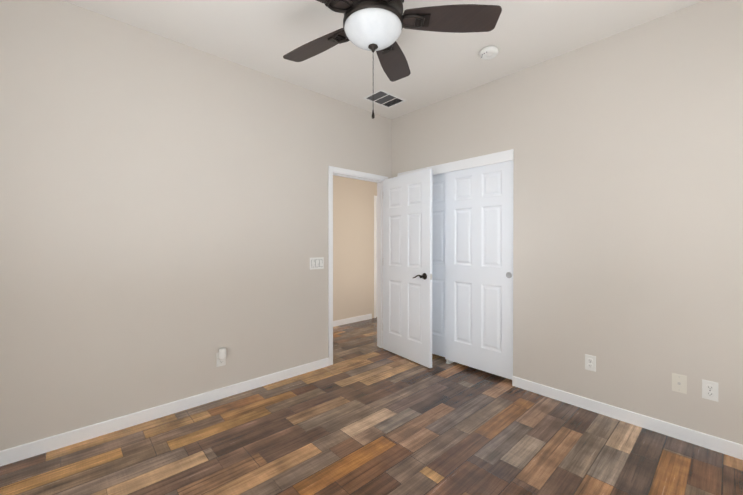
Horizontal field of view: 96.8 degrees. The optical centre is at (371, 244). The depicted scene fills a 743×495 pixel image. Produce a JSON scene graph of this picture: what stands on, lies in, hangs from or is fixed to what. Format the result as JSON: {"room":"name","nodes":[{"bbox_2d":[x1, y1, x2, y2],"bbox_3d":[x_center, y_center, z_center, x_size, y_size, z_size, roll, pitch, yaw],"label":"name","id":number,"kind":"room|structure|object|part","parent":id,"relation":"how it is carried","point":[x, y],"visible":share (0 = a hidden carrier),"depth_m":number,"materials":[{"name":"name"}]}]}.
{"room":"empty bedroom","nodes":[
{"label":"empty bedroom","id":0,"kind":"room"},
{"bbox_2d":[0,0,391,450],"bbox_3d":[-0.541,-0.135,3.353,5.220,2.740,0.120,0,0,-43],"label":"wall","id":1,"kind":"structure","parent":0,"point":[163,220],"depth_m":2.32,"materials":[{"name":"paint"}]},
{"bbox_2d":[0,358,328,465],"bbox_3d":[-1.384,1.198,2.498,2.571,0.085,0.013,0,0,-43],"label":"baseboard","id":2,"kind":"structure","parent":1,"relation":"attached to","point":[31,449],"depth_m":2.29,"materials":[{"name":"white wood"}]},
{"bbox_2d":[216,352,225,366],"bbox_3d":[-1.211,0.921,2.660,0.070,0.115,0.005,0,0,-43],"label":"outlet","id":3,"kind":"object","parent":1,"relation":"attached to","point":[218,360],"visible":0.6,"depth_m":2.64,"materials":[{"name":"white plastic"}]},
{"bbox_2d":[219,348,225,359],"bbox_3d":[-1.189,0.873,2.636,0.054,0.093,0.055,0,0,-43],"label":"light","id":4,"kind":"object","parent":3,"relation":"attached to","point":[222,353],"visible":0.94,"depth_m":2.61,"materials":[{"name":"white plastic"}]},
{"bbox_2d":[310,257,323,269],"bbox_3d":[-0.539,0.186,3.268,0.163,0.116,0.011,0,0,-43],"label":"light switch","id":5,"kind":"object","parent":1,"relation":"attached to","point":[317,263],"visible":1,"depth_m":3.27,"materials":[{"name":"white plastic"}]},
{"bbox_2d":[328,166,385,365],"bbox_3d":[-0.176,0.215,3.680,0.816,2.037,0.134,0,0,-43],"label":"door frame","id":6,"kind":"structure","parent":1,"relation":"attached to","point":[330,262],"depth_m":3.39,"materials":[{"name":"white wood"}]},
{"bbox_2d":[333,173,381,182],"bbox_3d":[-0.163,-0.740,3.692,0.742,0.011,0.035,0,0,-43],"label":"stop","id":7,"kind":"object","parent":6,"relation":"attached to","point":[356,178],"visible":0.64,"depth_m":3.67,"materials":[{"name":"white wood"}]},
{"bbox_2d":[379,183,381,347],"bbox_3d":[0.106,0.242,3.945,0.011,1.979,0.035,0,0,-43],"label":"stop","id":8,"kind":"object","parent":6,"relation":"attached to","point":[380,265],"visible":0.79,"depth_m":3.94,"materials":[{"name":"white wood"}]},
{"bbox_2d":[383,168,431,367],"bbox_3d":[0.370,0.234,3.574,0.035,1.975,0.750,0,0,-36],"label":"door","id":9,"kind":"structure","parent":1,"relation":"in","point":[407,258],"depth_m":3.52,"materials":[{"name":"white wood"}]},
{"bbox_2d":[413,273,426,279],"bbox_3d":[0.485,0.318,3.332,0.064,0.066,0.149,0,0,-36],"label":"door lever","id":10,"kind":"object","parent":9,"relation":"attached to","point":[424,276],"visible":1,"depth_m":3.30,"materials":[{"name":"black metal"}]},
{"bbox_2d":[333,175,376,320],"bbox_3d":[-1.150,-0.142,4.476,4.600,2.740,0.120,0,0,-43],"label":"wall","id":11,"kind":"structure","parent":0,"point":[353,247],"depth_m":5.19,"materials":[{"name":"paint"}]},
{"bbox_2d":[333,314,371,326],"bbox_3d":[-1.400,1.188,4.165,3.800,0.085,0.013,0,0,-43],"label":"baseboard","id":12,"kind":"structure","parent":11,"relation":"attached to","point":[351,320],"depth_m":5.17,"materials":[{"name":"white wood"}]},
{"bbox_2d":[374,195,376,317],"bbox_3d":[0.308,0.202,5.744,0.740,2.037,0.044,0,0,-43],"label":"door frame","id":13,"kind":"structure","parent":11,"relation":"attached to","point":[374,256],"depth_m":5.49,"materials":[{"name":"white wood"}]},
{"bbox_2d":[0,317,742,494],"bbox_3d":[0.162,1.290,2.595,5.220,0.100,4.680,0,0,-43],"label":"floor","id":14,"kind":"structure","parent":0,"point":[364,414],"depth_m":2.02,"materials":[{"name":"brown wood"}]},
{"bbox_2d":[63,0,703,118],"bbox_3d":[0.035,-1.544,1.621,3.740,0.100,3.440,0,0,-43],"label":"ceiling","id":15,"kind":"structure","parent":0,"point":[264,36],"depth_m":2.39,"materials":[{"name":"paint"}]},
{"bbox_2d":[363,89,406,108],"bbox_3d":[0.138,-1.504,3.418,0.375,0.011,0.265,0,0,-43],"label":"ceiling vent","id":16,"kind":"object","parent":15,"relation":"in","point":[383,98],"visible":1,"depth_m":3.41,"materials":[{"name":"white plastic"}]},
{"bbox_2d":[283,0,501,118],"bbox_3d":[-0.026,-1.084,1.754,1.275,0.823,1.291,0,0,-43],"label":"ceiling fan","id":17,"kind":"object","parent":15,"relation":"hanging from","point":[377,26],"visible":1,"depth_m":1.74,"materials":[{"name":"brown wood"}]},
{"bbox_3d":[-0.332,-1.204,1.999,0.220,0.043,0.516,0,0,-43],"label":"blade","id":18,"kind":"part","parent":17,"relation":"part of","materials":[{"name":"brown wood"}]},
{"bbox_3d":[-0.332,-1.201,1.526,0.516,0.043,0.183,0,0,-43],"label":"blade","id":19,"kind":"part","parent":17,"relation":"part of","materials":[{"name":"brown wood"}]},
{"bbox_3d":[0.009,-1.108,1.762,0.306,0.106,0.306,0,0,-43],"label":"lamp shade","id":20,"kind":"part","parent":17,"relation":"part of","materials":[{"name":"white glass"}]},
{"bbox_3d":[0.009,-1.325,1.760,0.320,0.340,0.320,0,0,-43],"label":"motor","id":21,"kind":"part","parent":17,"relation":"part of","materials":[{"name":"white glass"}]},
{"bbox_3d":[0.009,-0.867,1.763,0.054,0.389,0.054,0,0,-43],"label":"chain","id":22,"kind":"part","parent":17,"relation":"part of","materials":[{"name":"brown metal"}]},
{"bbox_3d":[0.135,-1.205,2.161,0.487,0.043,0.344,0,0,-43],"label":"blade","id":23,"kind":"part","parent":17,"relation":"part of","materials":[{"name":"brown wood"}]},
{"bbox_3d":[0.428,-1.202,1.760,0.440,0.043,0.418,0,0,-43],"label":"blade","id":24,"kind":"part","parent":17,"relation":"part of","materials":[{"name":"brown wood"}]},
{"bbox_2d":[479,46,498,59],"bbox_3d":[0.907,-1.478,2.549,0.140,0.043,0.140,0,0,-43],"label":"smoke detector","id":25,"kind":"object","parent":15,"relation":"attached to","point":[488,52],"visible":0.98,"depth_m":2.52,"materials":[{"name":"white plastic"}]},
{"bbox_2d":[392,117,397,177],"bbox_3d":[0.322,-0.139,3.995,0.120,2.740,0.100,0,0,-43],"label":"wall","id":26,"kind":"structure","parent":0,"point":[394,147],"depth_m":3.94,"materials":[{"name":"paint"}]},
{"bbox_2d":[398,0,742,444],"bbox_3d":[1.444,-0.131,2.771,0.120,2.740,3.220,0,0,-43],"label":"wall","id":27,"kind":"structure","parent":0,"point":[628,215],"depth_m":2.30,"materials":[{"name":"paint"}]},
{"bbox_2d":[432,173,445,356],"bbox_3d":[0.619,0.201,3.707,0.038,1.995,0.721,0,0,-43],"label":"sliding closet door","id":28,"kind":"structure","parent":27,"relation":"in","point":[438,264],"depth_m":3.57,"materials":[{"name":"white wood"}]},
{"bbox_2d":[398,149,513,175],"bbox_3d":[0.781,-0.793,3.407,0.020,0.095,1.382,0,0,-43],"label":"trim","id":29,"kind":"structure","parent":27,"relation":"attached to","point":[493,158],"depth_m":3.19,"materials":[{"name":"white wood"}]},
{"bbox_2d":[445,160,513,379],"bbox_3d":[1.028,0.204,3.195,0.038,1.995,0.721,0,0,-43],"label":"sliding closet door","id":30,"kind":"structure","parent":27,"relation":"in","point":[479,268],"depth_m":3.16,"materials":[{"name":"white wood"}]},
{"bbox_3d":[1.228,0.273,2.952,0.004,0.054,0.054,0,0,-43],"label":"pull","id":31,"kind":"part","parent":30,"relation":"part of","materials":[{"name":"silver metal"}]},
{"bbox_2d":[585,354,595,371],"bbox_3d":[1.638,0.885,2.471,0.008,0.115,0.070,0,0,-43],"label":"outlet","id":32,"kind":"object","parent":27,"relation":"attached to","point":[593,363],"depth_m":2.47,"materials":[{"name":"white plastic"}]},
{"bbox_3d":[1.636,0.886,2.469,0.002,0.073,0.034,0,0,-43],"label":"electrical outlet faces on the back wall","id":33,"kind":"part","parent":32,"relation":"part of","materials":[{"name":"white plastic"}]},
{"bbox_2d":[512,376,742,459],"bbox_3d":[1.821,1.199,2.269,0.013,0.085,1.718,0,0,-43],"label":"baseboard","id":34,"kind":"structure","parent":27,"relation":"attached to","point":[720,445],"depth_m":2.25,"materials":[{"name":"white wood"}]},
{"bbox_2d":[672,373,686,393],"bbox_3d":[1.965,0.888,2.108,0.016,0.115,0.070,0,0,-43],"label":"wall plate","id":35,"kind":"object","parent":27,"relation":"attached to","point":[679,382],"visible":1,"depth_m":2.11,"materials":[{"name":"beige plastic"}]},
{"bbox_2d":[702,379,717,401],"bbox_3d":[2.061,0.888,2.010,0.008,0.115,0.070,0,0,-43],"label":"outlet","id":36,"kind":"object","parent":27,"relation":"attached to","point":[705,383],"depth_m":2.01,"materials":[{"name":"white plastic"}]},
{"bbox_3d":[2.059,0.888,2.008,0.002,0.073,0.034,0,0,-43],"label":"electrical outlet faces on the back wall","id":37,"kind":"part","parent":36,"relation":"part of","materials":[{"name":"white plastic"}]}
]}

